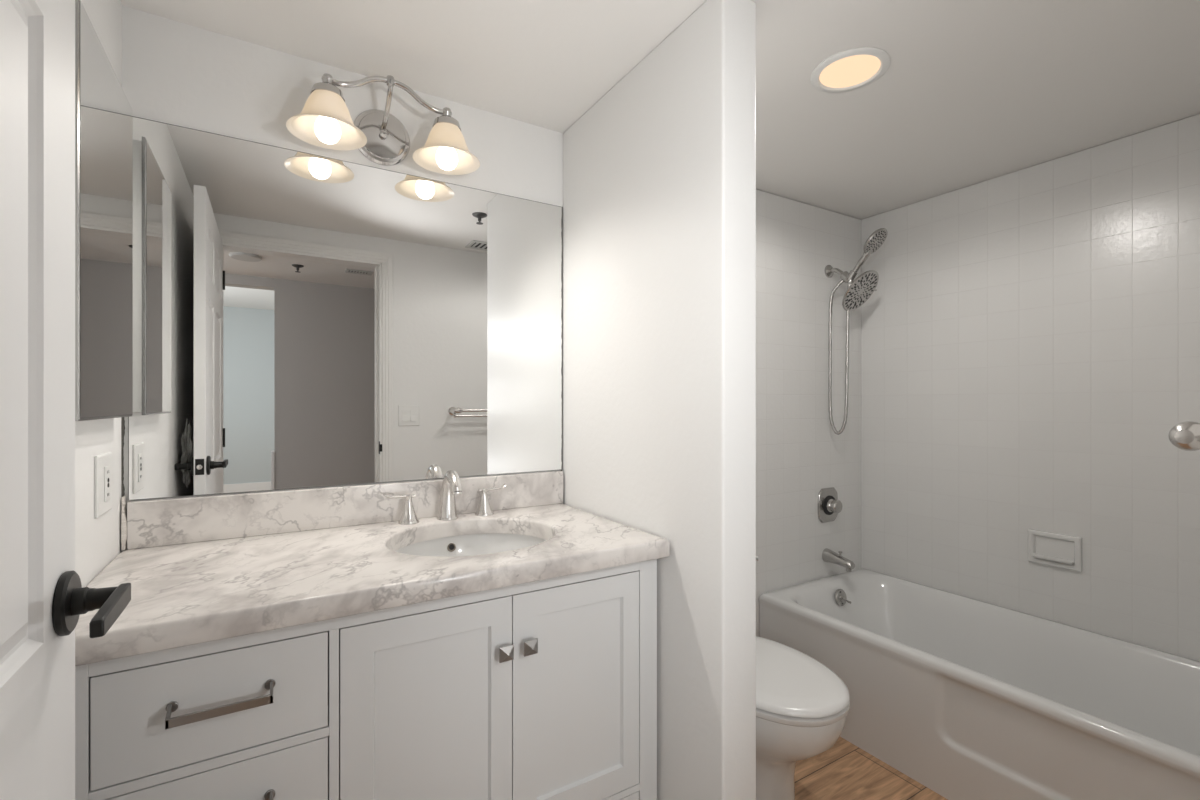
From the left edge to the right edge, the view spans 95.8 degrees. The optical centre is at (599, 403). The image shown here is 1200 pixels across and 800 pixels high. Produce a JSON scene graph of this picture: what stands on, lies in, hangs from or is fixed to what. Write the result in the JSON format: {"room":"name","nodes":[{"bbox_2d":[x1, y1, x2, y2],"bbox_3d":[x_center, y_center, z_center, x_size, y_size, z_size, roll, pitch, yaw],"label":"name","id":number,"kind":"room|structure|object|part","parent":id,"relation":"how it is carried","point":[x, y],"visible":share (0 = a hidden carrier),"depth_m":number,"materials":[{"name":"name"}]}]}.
{"room":"bathroom","nodes":[
{"label":"bathroom","id":0,"kind":"room"},
{"bbox_2d":[75,0,121,587],"bbox_3d":[-0.712,0.148,0.498,0.120,2.113,1.650,0,0,-31],"label":"wall","id":1,"kind":"structure","parent":0,"point":[98,540],"depth_m":1.06,"materials":[{"name":"white paint"}]},
{"bbox_2d":[94,452,111,518],"bbox_3d":[-0.994,0.160,1.089,0.009,0.120,0.107,0,0,-31],"label":"wall outlet","id":2,"kind":"object","parent":1,"relation":"attached to","point":[102,463],"visible":1,"depth_m":1.07,"materials":[{"name":"white plastic"}]},
{"bbox_2d":[104,465,109,501],"bbox_3d":[-0.996,0.160,1.096,0.002,0.070,0.037,0,0,-31],"label":"socket","id":3,"kind":"object","parent":2,"relation":"attached to","point":[106,467],"depth_m":1.09,"materials":[{"name":"white plastic"}]},
{"bbox_2d":[75,0,132,420],"bbox_3d":[-0.933,-0.308,1.010,0.032,0.670,0.389,0,0,-31],"label":"medicine cabinet","id":4,"kind":"object","parent":1,"relation":"attached to","point":[103,112],"visible":0.84,"depth_m":0.97,"materials":[{"name":"silver mirror"}]},
{"bbox_2d":[121,417,124,513],"bbox_3d":[-1.084,0.155,1.233,0.006,0.300,0.006,0,0,-31],"label":"trim","id":5,"kind":"structure","parent":1,"relation":"attached to","point":[122,418],"depth_m":1.23,"materials":[{"name":"grey"}]},
{"bbox_2d":[121,496,126,550],"bbox_3d":[-1.073,0.270,1.227,0.011,0.119,0.021,0,0,-31],"label":"trim","id":6,"kind":"structure","parent":1,"relation":"attached to","point":[124,513],"depth_m":1.22,"materials":[{"name":"white"}]},
{"bbox_2d":[122,5,562,550],"bbox_3d":[0.070,0.148,2.007,3.020,2.113,0.120,0,0,-31],"label":"wall","id":7,"kind":"structure","parent":0,"point":[174,72],"depth_m":1.39,"materials":[{"name":"white paint"}]},
{"bbox_2d":[127,471,562,548],"bbox_3d":[-0.599,0.276,1.519,1.107,0.106,0.020,0,0,-31],"label":"backsplash","id":8,"kind":"structure","parent":7,"relation":"attached to","point":[160,522],"depth_m":1.41,"materials":[{"name":"beige stone"}]},
{"bbox_2d":[128,116,562,500],"bbox_3d":[-0.601,-0.219,1.526,1.112,0.878,0.006,0,0,-31],"label":"wall mirror","id":9,"kind":"object","parent":7,"relation":"attached to","point":[301,319],"visible":1,"depth_m":1.45,"materials":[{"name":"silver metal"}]},
{"bbox_2d":[286,73,479,174],"bbox_3d":[-0.556,-0.748,1.429,0.471,0.210,0.218,0,0,-31],"label":"vanity light","id":10,"kind":"object","parent":7,"relation":"attached to","point":[324,121],"visible":1,"depth_m":1.44,"materials":[{"name":"white glass"}]},
{"bbox_3d":[-0.670,-0.713,1.336,0.178,0.094,0.178,0,0,-31],"label":"lamp shade","id":11,"kind":"part","parent":10,"relation":"part of","materials":[{"name":"white glass"}]},
{"bbox_3d":[-0.670,-0.694,1.336,0.059,0.101,0.059,0,0,-31],"label":"bulb","id":12,"kind":"part","parent":10,"relation":"part of","materials":[{"name":"white glass"}]},
{"bbox_3d":[-0.572,-0.799,1.455,0.013,0.084,0.120,0,0,-31],"label":"arm","id":13,"kind":"part","parent":10,"relation":"part of","materials":[{"name":"silver metal"}]},
{"bbox_3d":[-0.420,-0.713,1.488,0.178,0.094,0.178,0,0,-31],"label":"lamp shade","id":14,"kind":"part","parent":10,"relation":"part of","materials":[{"name":"white glass"}]},
{"bbox_3d":[-0.420,-0.694,1.488,0.059,0.101,0.059,0,0,-31],"label":"bulb","id":15,"kind":"part","parent":10,"relation":"part of","materials":[{"name":"white glass"}]},
{"bbox_2d":[756,189,860,636],"bbox_3d":[0.967,0.149,2.476,0.740,2.111,0.008,0,0,-31],"label":"wall tile","id":16,"kind":"structure","parent":7,"relation":"attached to","point":[799,454],"depth_m":2.43,"materials":[{"name":"white tile"}]},
{"bbox_2d":[818,487,842,522],"bbox_3d":[1.075,0.470,2.500,0.140,0.158,0.063,0,0,-31],"label":"shower valve","id":17,"kind":"object","parent":16,"relation":"attached to","point":[829,506],"visible":1,"depth_m":2.50,"materials":[{"name":"silver metal"}]},
{"bbox_3d":[1.078,0.470,2.495,0.062,0.062,0.051,0,0,-31],"label":"knob","id":18,"kind":"part","parent":17,"relation":"part of","materials":[{"name":"silver metal"}]},
{"bbox_2d":[822,548,854,571],"bbox_3d":[1.086,0.707,2.463,0.058,0.080,0.137,0,0,-31],"label":"tub spout","id":19,"kind":"object","parent":16,"relation":"attached to","point":[828,555],"visible":1,"depth_m":2.45,"materials":[{"name":"silver metal"}]},
{"bbox_2d":[825,265,878,310],"bbox_3d":[1.121,-0.535,2.425,0.223,0.228,0.194,0,0,27],"label":"fitting","id":20,"kind":"object","parent":16,"relation":"attached to","point":[860,289],"visible":1,"depth_m":2.41,"materials":[{"name":"silver metal"}]},
{"bbox_3d":[1.093,-0.600,2.490,0.021,0.059,0.089,0,0,-31],"label":"arm","id":21,"kind":"part","parent":20,"relation":"part of","materials":[{"name":"silver metal"}]},
{"bbox_2d":[828,228,887,434],"bbox_3d":[1.149,-0.305,2.415,0.123,0.892,0.250,0,0,-31],"label":"shower","id":22,"kind":"object","parent":16,"relation":"attached to","point":[877,238],"visible":0.96,"depth_m":2.45,"materials":[{"name":"silver metal"}]},
{"bbox_3d":[1.157,-0.632,2.396,0.031,0.177,0.128,0,0,-34],"label":"handle","id":23,"kind":"part","parent":22,"relation":"part of","materials":[{"name":"silver metal"}]},
{"bbox_2d":[563,0,755,799],"bbox_3d":[0.114,0.148,1.522,0.104,2.113,0.756,0,0,-31],"label":"wall partition","id":24,"kind":"structure","parent":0,"point":[659,173],"depth_m":1.28,"materials":[{"name":"white paint"}]},
{"bbox_2d":[120,0,1199,219],"bbox_3d":[0.497,-0.958,1.301,3.020,0.100,1.770,0,0,-31],"label":"ceiling","id":25,"kind":"structure","parent":0,"point":[971,92],"depth_m":1.46,"materials":[{"name":"white paint"}]},
{"bbox_2d":[810,47,890,92],"bbox_3d":[0.679,-0.904,1.477,0.198,0.008,0.198,0,0,-31],"label":"recessed light","id":26,"kind":"object","parent":25,"relation":"in","point":[854,68],"visible":1,"depth_m":1.47,"materials":[{"name":"white plastic"}]},
{"bbox_2d":[794,737,947,799],"bbox_3d":[1.366,1.255,-1.482,4.600,0.100,7.450,0,0,-31],"label":"floor","id":27,"kind":"structure","parent":0,"point":[844,771],"depth_m":1.74,"materials":[{"name":"brown wood"}]},
{"bbox_2d":[75,559,656,799],"bbox_3d":[-0.461,0.788,1.281,1.109,0.833,0.563,0,0,-31],"label":"vanity cabinet","id":28,"kind":"object","parent":27,"relation":"on","point":[546,689],"visible":0.75,"depth_m":1.05,"materials":[{"name":"white paint"}]},
{"bbox_3d":[-0.629,0.493,0.899,0.318,0.169,0.020,0,0,-31],"label":"drawer","id":29,"kind":"part","parent":28,"relation":"part of","materials":[{"name":"white paint"}]},
{"bbox_3d":[-0.629,0.682,0.899,0.318,0.168,0.020,0,0,-31],"label":"drawer","id":30,"kind":"part","parent":28,"relation":"part of","materials":[{"name":"white paint"}]},
{"bbox_3d":[-0.613,0.484,0.879,0.148,0.027,0.033,0,0,-31],"label":"drawer pull","id":31,"kind":"part","parent":28,"relation":"part of","materials":[{"name":"silver metal"}]},
{"bbox_3d":[-0.613,0.672,0.879,0.148,0.027,0.033,0,0,-31],"label":"drawer pull","id":32,"kind":"part","parent":28,"relation":"part of","materials":[{"name":"silver metal"}]},
{"bbox_2d":[75,503,669,665],"bbox_3d":[-0.459,0.350,1.276,1.118,0.043,0.579,0,0,-31],"label":"countertop","id":33,"kind":"structure","parent":28,"relation":"on","point":[186,594],"depth_m":1.08,"materials":[{"name":"beige stone"}]},
{"bbox_2d":[383,470,505,524],"bbox_3d":[-0.419,0.258,1.529,0.348,0.142,0.136,0,0,-31],"label":"faucet","id":34,"kind":"object","parent":33,"relation":"on","point":[451,484],"visible":1,"depth_m":1.54,"materials":[{"name":"silver metal"}]},
{"bbox_3d":[-0.551,0.251,1.489,0.082,0.017,0.019,0,0,-31],"label":"lever","id":35,"kind":"part","parent":34,"relation":"part of","materials":[{"name":"silver metal"}]},
{"bbox_3d":[-0.529,0.289,1.502,0.055,0.079,0.055,0,0,-31],"label":"handle","id":36,"kind":"part","parent":34,"relation":"part of","materials":[{"name":"silver metal"}]},
{"bbox_3d":[-0.419,0.258,1.529,0.061,0.142,0.136,0,0,-31],"label":"spout","id":37,"kind":"part","parent":34,"relation":"part of","materials":[{"name":"silver metal"}]},
{"bbox_3d":[-0.345,0.289,1.614,0.055,0.079,0.055,0,0,-31],"label":"handle","id":38,"kind":"part","parent":34,"relation":"part of","materials":[{"name":"silver metal"}]},
{"bbox_3d":[-0.323,0.251,1.627,0.082,0.017,0.019,0,0,-31],"label":"lever","id":39,"kind":"part","parent":34,"relation":"part of","materials":[{"name":"silver metal"}]},
{"bbox_2d":[395,533,546,555],"bbox_3d":[-0.318,0.452,1.368,0.477,0.160,0.430,0,0,-31],"label":"sink","id":40,"kind":"object","parent":33,"relation":"in","point":[471,544],"visible":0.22,"depth_m":1.55,"materials":[{"name":"white ceramic"}]},
{"bbox_3d":[-0.334,0.668,1.078,0.331,0.519,0.020,0,0,-31],"label":"door","id":41,"kind":"part","parent":28,"relation":"part of","materials":[{"name":"white paint"}]},
{"bbox_3d":[-0.195,0.519,1.133,0.030,0.031,0.030,0,0,2],"label":"knob","id":42,"kind":"part","parent":28,"relation":"part of","materials":[{"name":"silver metal"}]},
{"bbox_3d":[-0.148,0.519,1.162,0.030,0.031,0.030,0,0,2],"label":"knob","id":43,"kind":"part","parent":28,"relation":"part of","materials":[{"name":"silver metal"}]},
{"bbox_3d":[-0.050,0.668,1.250,0.329,0.519,0.020,0,0,-31],"label":"door","id":44,"kind":"part","parent":28,"relation":"part of","materials":[{"name":"white paint"}]},
{"bbox_3d":[-0.193,1.019,1.164,0.663,0.142,0.020,0,0,-31],"label":"drawer","id":45,"kind":"part","parent":28,"relation":"part of","materials":[{"name":"white paint"}]},
{"bbox_2d":[756,556,849,799],"bbox_3d":[0.439,0.836,1.716,0.533,0.738,0.746,0,0,-31],"label":"toilet","id":46,"kind":"object","parent":27,"relation":"on","point":[802,706],"visible":0.34,"depth_m":1.43,"materials":[{"name":"white ceramic"}]},
{"bbox_3d":[0.446,1.009,1.646,0.360,0.392,0.607,0,0,-31],"label":"bowl","id":47,"kind":"part","parent":46,"relation":"part of","materials":[{"name":"white ceramic"}]},
{"bbox_3d":[0.482,0.802,1.588,0.372,0.020,0.483,0,0,-31],"label":"seat","id":48,"kind":"part","parent":46,"relation":"part of","materials":[{"name":"white plastic"}]},
{"bbox_3d":[0.479,0.778,1.592,0.374,0.023,0.493,0,0,-31],"label":"lid","id":49,"kind":"part","parent":46,"relation":"part of","materials":[{"name":"white plastic"}]},
{"bbox_2d":[759,568,1199,799],"bbox_3d":[1.374,1.002,1.821,0.718,0.406,1.530,0,0,-31],"label":"bathtub","id":50,"kind":"object","parent":27,"relation":"on","point":[967,698],"visible":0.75,"depth_m":1.76,"materials":[{"name":"white ceramic"}]},
{"bbox_3d":[1.070,0.860,2.411,0.072,0.072,0.025,0,0,-31],"label":"overflow plate","id":51,"kind":"part","parent":50,"relation":"part of","materials":[{"name":"silver metal"}]},
{"bbox_3d":[0.929,0.149,0.587,2.779,2.113,0.100,0,0,-31],"label":"wall","id":52,"kind":"structure","parent":0,"visible":0},
{"bbox_2d":[0,0,130,799],"bbox_3d":[-0.433,0.214,0.299,0.148,1.962,0.800,0,0,-31],"label":"door","id":53,"kind":"structure","parent":52,"relation":"in","point":[43,598],"depth_m":0.55,"materials":[{"name":"white paint"}]},
{"bbox_3d":[-0.574,0.221,0.613,0.050,0.069,0.069,0,0,-31],"label":"handle","id":54,"kind":"part","parent":53,"relation":"part of","materials":[{"name":"black metal"}]},
{"bbox_3d":[-0.525,0.221,0.584,0.011,0.022,0.124,0,0,-31],"label":"lever","id":55,"kind":"part","parent":53,"relation":"part of","materials":[{"name":"black metal"}]},
{"bbox_2d":[1169,421,1199,450],"bbox_3d":[0.924,0.047,0.718,0.563,0.062,0.129,0,0,-31],"label":"towel bar","id":56,"kind":"object","parent":52,"relation":"attached to","point":[1184,435],"visible":1,"depth_m":0.61,"materials":[{"name":"silver metal"}]},
{"bbox_3d":[1.767,0.149,2.001,0.120,2.113,1.650,0,0,-31],"label":"wall","id":57,"kind":"structure","parent":0,"visible":0},
{"bbox_2d":[861,114,1199,660],"bbox_3d":[1.686,-0.030,2.010,0.008,1.751,1.550,0,0,-31],"label":"wall tile","id":58,"kind":"structure","parent":57,"relation":"attached to","point":[1030,336],"depth_m":2.02,"materials":[{"name":"white tile"}]},
{"bbox_2d":[1028,529,1081,571],"bbox_3d":[1.670,0.538,2.000,0.030,0.123,0.160,0,0,-31],"label":"soap dish","id":59,"kind":"object","parent":58,"relation":"attached to","point":[1064,551],"visible":1,"depth_m":2.00,"materials":[{"name":"white ceramic"}]},
{"bbox_2d":[1032,553,1073,564],"bbox_3d":[1.670,0.569,2.000,0.029,0.017,0.116,0,0,-31],"label":"shelf","id":60,"kind":"object","parent":59,"relation":"attached to","point":[1047,558],"depth_m":2.00,"materials":[{"name":"white ceramic"}]}
]}

